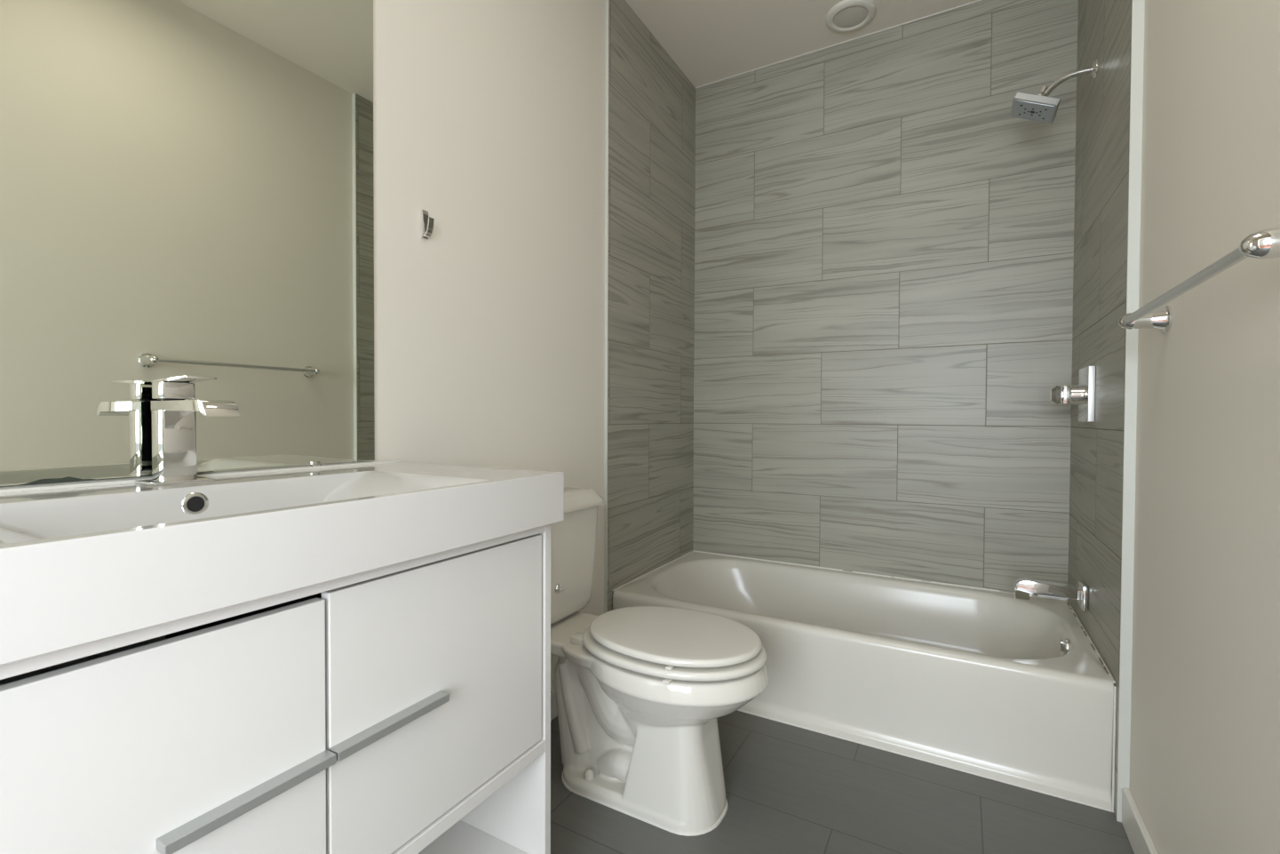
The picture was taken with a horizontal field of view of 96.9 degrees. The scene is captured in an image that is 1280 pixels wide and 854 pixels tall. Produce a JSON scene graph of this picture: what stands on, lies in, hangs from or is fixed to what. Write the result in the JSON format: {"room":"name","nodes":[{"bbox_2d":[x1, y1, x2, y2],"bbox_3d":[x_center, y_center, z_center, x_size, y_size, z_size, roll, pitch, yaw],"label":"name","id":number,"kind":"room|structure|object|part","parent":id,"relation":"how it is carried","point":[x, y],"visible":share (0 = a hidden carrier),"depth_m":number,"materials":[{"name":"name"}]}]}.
{"room":"bathroom","nodes":[
{"label":"bathroom","id":0,"kind":"room"},
{"bbox_2d":[0,0,695,691],"bbox_3d":[-0.497,-0.335,1.540,0.120,2.562,2.870,1,1,30],"label":"wall","id":1,"kind":"structure","parent":0,"point":[489,115],"depth_m":1.77,"materials":[{"name":"white paint"}]},
{"bbox_2d":[0,0,374,486],"bbox_3d":[-0.796,-0.480,0.893,0.013,1.128,0.834,1,1,30],"label":"wall mirror","id":2,"kind":"object","parent":1,"relation":"attached to","point":[186,186],"visible":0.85,"depth_m":0.95,"materials":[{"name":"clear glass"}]},
{"bbox_2d":[421,209,433,238],"bbox_3d":[-0.514,-0.492,1.375,0.027,0.067,0.016,1,1,30],"label":"robe hook","id":3,"kind":"object","parent":1,"relation":"attached to","point":[427,222],"visible":1,"depth_m":1.37,"materials":[{"name":"silver metal"}]},
{"bbox_3d":[-0.513,-0.483,1.374,0.023,0.043,0.014,1,1,30],"label":"hook arm","id":4,"kind":"part","parent":3,"relation":"part of","materials":[{"name":"silver metal"}]},
{"bbox_2d":[550,688,557,720],"bbox_3d":[-0.345,0.900,1.722,0.013,0.088,0.875,1,1,30],"label":"baseboard","id":5,"kind":"structure","parent":1,"relation":"attached to","point":[553,703],"depth_m":1.83,"materials":[{"name":"white paint"}]},
{"bbox_2d":[604,0,609,612],"bbox_3d":[-0.123,-0.343,2.085,0.012,2.562,0.004,1,1,30],"label":"trim","id":6,"kind":"structure","parent":1,"relation":"attached to","point":[607,1],"depth_m":2.08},
{"bbox_2d":[625,0,977,87],"bbox_3d":[0.236,-1.647,1.161,1.736,0.080,2.970,1,1,30],"label":"ceiling","id":7,"kind":"structure","parent":0,"point":[710,41],"depth_m":2.31,"materials":[{"name":"paint"}]},
{"bbox_2d":[825,0,876,32],"bbox_3d":[0.829,-1.615,2.234,0.188,0.015,0.188,1,1,30],"label":"recessed light","id":8,"kind":"object","parent":7,"relation":"in","point":[846,15],"visible":1,"depth_m":2.22,"materials":[{"name":"white plastic"}]},
{"bbox_2d":[550,710,1134,853],"bbox_3d":[0.225,0.985,1.207,1.736,0.060,2.970,1,1,30],"label":"floor","id":9,"kind":"structure","parent":0,"point":[790,789],"depth_m":1.40,"materials":[{"name":"tile"}]},
{"bbox_2d":[0,524,550,853],"bbox_3d":[-0.579,0.571,0.822,0.464,0.774,0.887,1,1,30],"label":"vanity cabinet","id":10,"kind":"object","parent":9,"relation":"on","point":[404,707],"visible":0.81,"depth_m":0.70,"materials":[{"name":"white paint"}]},
{"bbox_3d":[-0.776,0.528,0.933,0.010,0.656,0.851,1,1,30],"label":"panel","id":11,"kind":"part","parent":10,"relation":"part of","materials":[{"name":"black paint"}]},
{"bbox_3d":[-0.506,0.411,0.535,0.018,0.386,0.420,1,1,30],"label":"door","id":12,"kind":"part","parent":10,"relation":"part of","materials":[{"name":"white paint"}]},
{"bbox_3d":[-0.428,0.412,0.633,0.020,0.012,0.174,1,1,30],"label":"handle","id":13,"kind":"part","parent":10,"relation":"part of","materials":[{"name":"metal"}]},
{"bbox_3d":[-0.411,0.196,0.721,0.049,0.018,0.851,1,1,30],"label":"rail","id":14,"kind":"part","parent":10,"relation":"part of","materials":[{"name":"white paint"}]},
{"bbox_2d":[0,460,564,665],"bbox_3d":[-0.574,0.134,0.811,0.474,0.098,0.905,1,1,30],"label":"sink","id":15,"kind":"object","parent":10,"relation":"on","point":[81,563],"depth_m":0.68,"materials":[{"name":"white ceramic"}]},
{"bbox_2d":[135,374,239,485],"bbox_3d":[-0.691,0.005,0.876,0.185,0.166,0.080,1,1,30],"label":"faucet","id":16,"kind":"object","parent":15,"relation":"on","point":[174,417],"visible":1,"depth_m":0.89,"materials":[{"name":"silver metal"}]},
{"bbox_3d":[-0.742,0.086,0.907,0.068,0.004,0.080,1,1,30],"label":"plate","id":17,"kind":"part","parent":16,"relation":"part of","materials":[{"name":"silver metal"}]},
{"bbox_3d":[-0.715,-0.074,0.889,0.118,0.008,0.040,1,1,30],"label":"lever","id":18,"kind":"part","parent":16,"relation":"part of","materials":[{"name":"silver metal"}]},
{"bbox_3d":[-0.687,-0.029,0.874,0.177,0.024,0.044,1,1,30],"label":"spout","id":19,"kind":"part","parent":16,"relation":"part of","materials":[{"name":"silver metal"}]},
{"bbox_3d":[-0.341,0.410,0.788,0.020,0.012,0.176,1,1,30],"label":"handle","id":20,"kind":"part","parent":10,"relation":"part of","materials":[{"name":"metal"}]},
{"bbox_3d":[-0.297,0.403,0.903,0.018,0.392,0.416,1,1,30],"label":"door","id":21,"kind":"part","parent":10,"relation":"part of","materials":[{"name":"white paint"}]},
{"bbox_3d":[-0.586,0.614,0.827,0.447,0.023,0.851,1,1,30],"label":"rail","id":22,"kind":"part","parent":10,"relation":"part of","materials":[{"name":"white paint"}]},
{"bbox_2d":[417,819,527,853],"bbox_3d":[-0.585,0.848,0.830,0.431,0.020,0.851,1,1,30],"label":"open shelf","id":23,"kind":"object","parent":10,"relation":"attached to","point":[465,836],"depth_m":1.14,"materials":[{"name":"white paint"}]},
{"bbox_3d":[-0.372,0.565,1.204,0.447,0.774,0.018,1,1,30],"label":"panel","id":24,"kind":"part","parent":10,"relation":"part of","materials":[{"name":"white paint"}]},
{"bbox_2d":[550,487,768,835],"bbox_3d":[-0.030,0.574,1.507,0.743,0.749,0.404,1,1,30],"label":"toilet","id":25,"kind":"object","parent":9,"relation":"on","point":[641,692],"visible":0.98,"depth_m":1.39,"materials":[{"name":"white ceramic"}]},
{"bbox_3d":[-0.278,0.397,1.645,0.166,0.316,0.380,1,1,30],"label":"tank","id":26,"kind":"part","parent":25,"relation":"part of","materials":[{"name":"white ceramic"}]},
{"bbox_3d":[-0.273,0.218,1.639,0.180,0.043,0.404,1,1,30],"label":"tank lid","id":27,"kind":"part","parent":25,"relation":"part of","materials":[{"name":"white ceramic"}]},
{"bbox_3d":[-0.023,0.757,1.506,0.725,0.384,0.366,1,1,30],"label":"bowl","id":28,"kind":"part","parent":25,"relation":"part of","materials":[{"name":"white ceramic"}]},
{"bbox_3d":[0.082,0.549,1.443,0.479,0.019,0.354,1,1,30],"label":"seat","id":29,"kind":"part","parent":25,"relation":"part of","materials":[{"name":"white plastic"}]},
{"bbox_3d":[0.084,0.522,1.442,0.448,0.020,0.332,1,1,30],"label":"lid","id":30,"kind":"part","parent":25,"relation":"part of","materials":[{"name":"white plastic"}]},
{"bbox_2d":[612,549,1116,811],"bbox_3d":[0.717,0.778,2.089,1.476,0.326,0.745,1,1,30],"label":"bathtub","id":31,"kind":"object","parent":9,"relation":"on","point":[993,684],"visible":0.84,"depth_m":1.73,"materials":[{"name":"white ceramic"}]},
{"bbox_3d":[1.270,0.659,1.707,0.011,0.030,0.012,1,1,30],"label":"trip lever","id":32,"kind":"part","parent":31,"relation":"part of","materials":[{"name":"silver metal"}]},
{"bbox_3d":[1.278,0.662,1.703,0.016,0.052,0.052,1,1,30],"label":"overflow plate","id":33,"kind":"part","parent":31,"relation":"part of","materials":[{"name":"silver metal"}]},
{"bbox_2d":[692,0,1078,594],"bbox_3d":[0.939,-0.345,2.432,1.736,2.562,0.100,1,1,30],"label":"wall","id":34,"kind":"structure","parent":0,"point":[884,251],"depth_m":2.31,"materials":[{"name":"tile"}]},
{"bbox_2d":[695,0,982,88],"bbox_3d":[0.909,-1.623,2.369,1.474,0.004,0.006,1,1,30],"label":"trim","id":35,"kind":"structure","parent":34,"relation":"attached to","point":[977,0],"depth_m":2.39,"materials":[{"name":"white paint"}]},
{"bbox_2d":[1067,0,1279,853],"bbox_3d":[0.900,-0.316,0.747,0.140,2.562,2.870,1,1,30],"label":"wall","id":36,"kind":"structure","parent":0,"point":[1204,747],"depth_m":1.04,"materials":[{"name":"white paint"}]},
{"bbox_2d":[1013,577,1088,611],"bbox_3d":[1.292,0.519,1.791,0.185,0.076,0.076,1,1,30],"label":"tub spout","id":37,"kind":"object","parent":36,"relation":"attached to","point":[1024,588],"visible":1,"depth_m":1.78,"materials":[{"name":"silver metal"}]},
{"bbox_3d":[1.286,0.520,1.794,0.172,0.062,0.042,1,1,30],"label":"spout","id":38,"kind":"part","parent":37,"relation":"part of","materials":[{"name":"silver metal"}]},
{"bbox_2d":[1010,58,1097,123],"bbox_3d":[1.287,-1.041,1.770,0.212,0.139,0.125,1,1,30],"label":"shower","id":39,"kind":"object","parent":36,"relation":"attached to","point":[1041,107],"visible":1,"depth_m":1.76,"materials":[{"name":"silver metal"}]},
{"bbox_3d":[1.319,-1.064,1.751,0.132,0.062,0.020,1,1,30],"label":"arm","id":40,"kind":"part","parent":39,"relation":"part of","materials":[{"name":"silver metal"}]},
{"bbox_2d":[1049,365,1095,421],"bbox_3d":[1.334,-0.100,1.761,0.098,0.166,0.160,1,1,30],"label":"shower valve","id":41,"kind":"object","parent":36,"relation":"attached to","point":[1083,394],"visible":1,"depth_m":1.73,"materials":[{"name":"silver metal"}]},
{"bbox_3d":[1.303,-0.100,1.775,0.030,0.058,0.058,1,1,30],"label":"handle knob","id":42,"kind":"part","parent":41,"relation":"part of","materials":[{"name":"silver metal"}]},
{"bbox_3d":[1.370,-0.099,1.741,0.016,0.166,0.158,1,1,30],"label":"wall plate","id":43,"kind":"part","parent":41,"relation":"part of","materials":[{"name":"silver metal"}]},
{"bbox_2d":[1116,0,1144,821],"bbox_3d":[1.172,-0.325,1.349,0.022,2.562,0.004,1,1,30],"label":"trim","id":44,"kind":"structure","parent":36,"relation":"attached to","point":[1138,6],"depth_m":1.35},
{"bbox_2d":[1121,787,1158,853],"bbox_3d":[0.683,0.925,0.509,0.014,0.088,1.969,1,1,30],"label":"baseboard","id":45,"kind":"structure","parent":36,"relation":"attached to","point":[1140,838],"depth_m":1.27,"materials":[{"name":"white paint"}]},
{"bbox_2d":[1118,227,1279,332],"bbox_3d":[0.888,-0.215,0.908,0.078,0.053,0.652,1,1,30],"label":"towel bar","id":46,"kind":"object","parent":36,"relation":"attached to","point":[1264,243],"visible":1,"depth_m":0.80,"materials":[{"name":"silver metal"}]},
{"bbox_3d":[1.035,-0.219,1.169,0.078,0.053,0.053,1,1,30],"label":"post","id":47,"kind":"part","parent":46,"relation":"part of","materials":[{"name":"silver metal"}]},
{"bbox_3d":[0.740,-0.211,0.648,0.078,0.053,0.053,1,1,30],"label":"post","id":48,"kind":"part","parent":46,"relation":"part of","materials":[{"name":"silver metal"}]}
]}

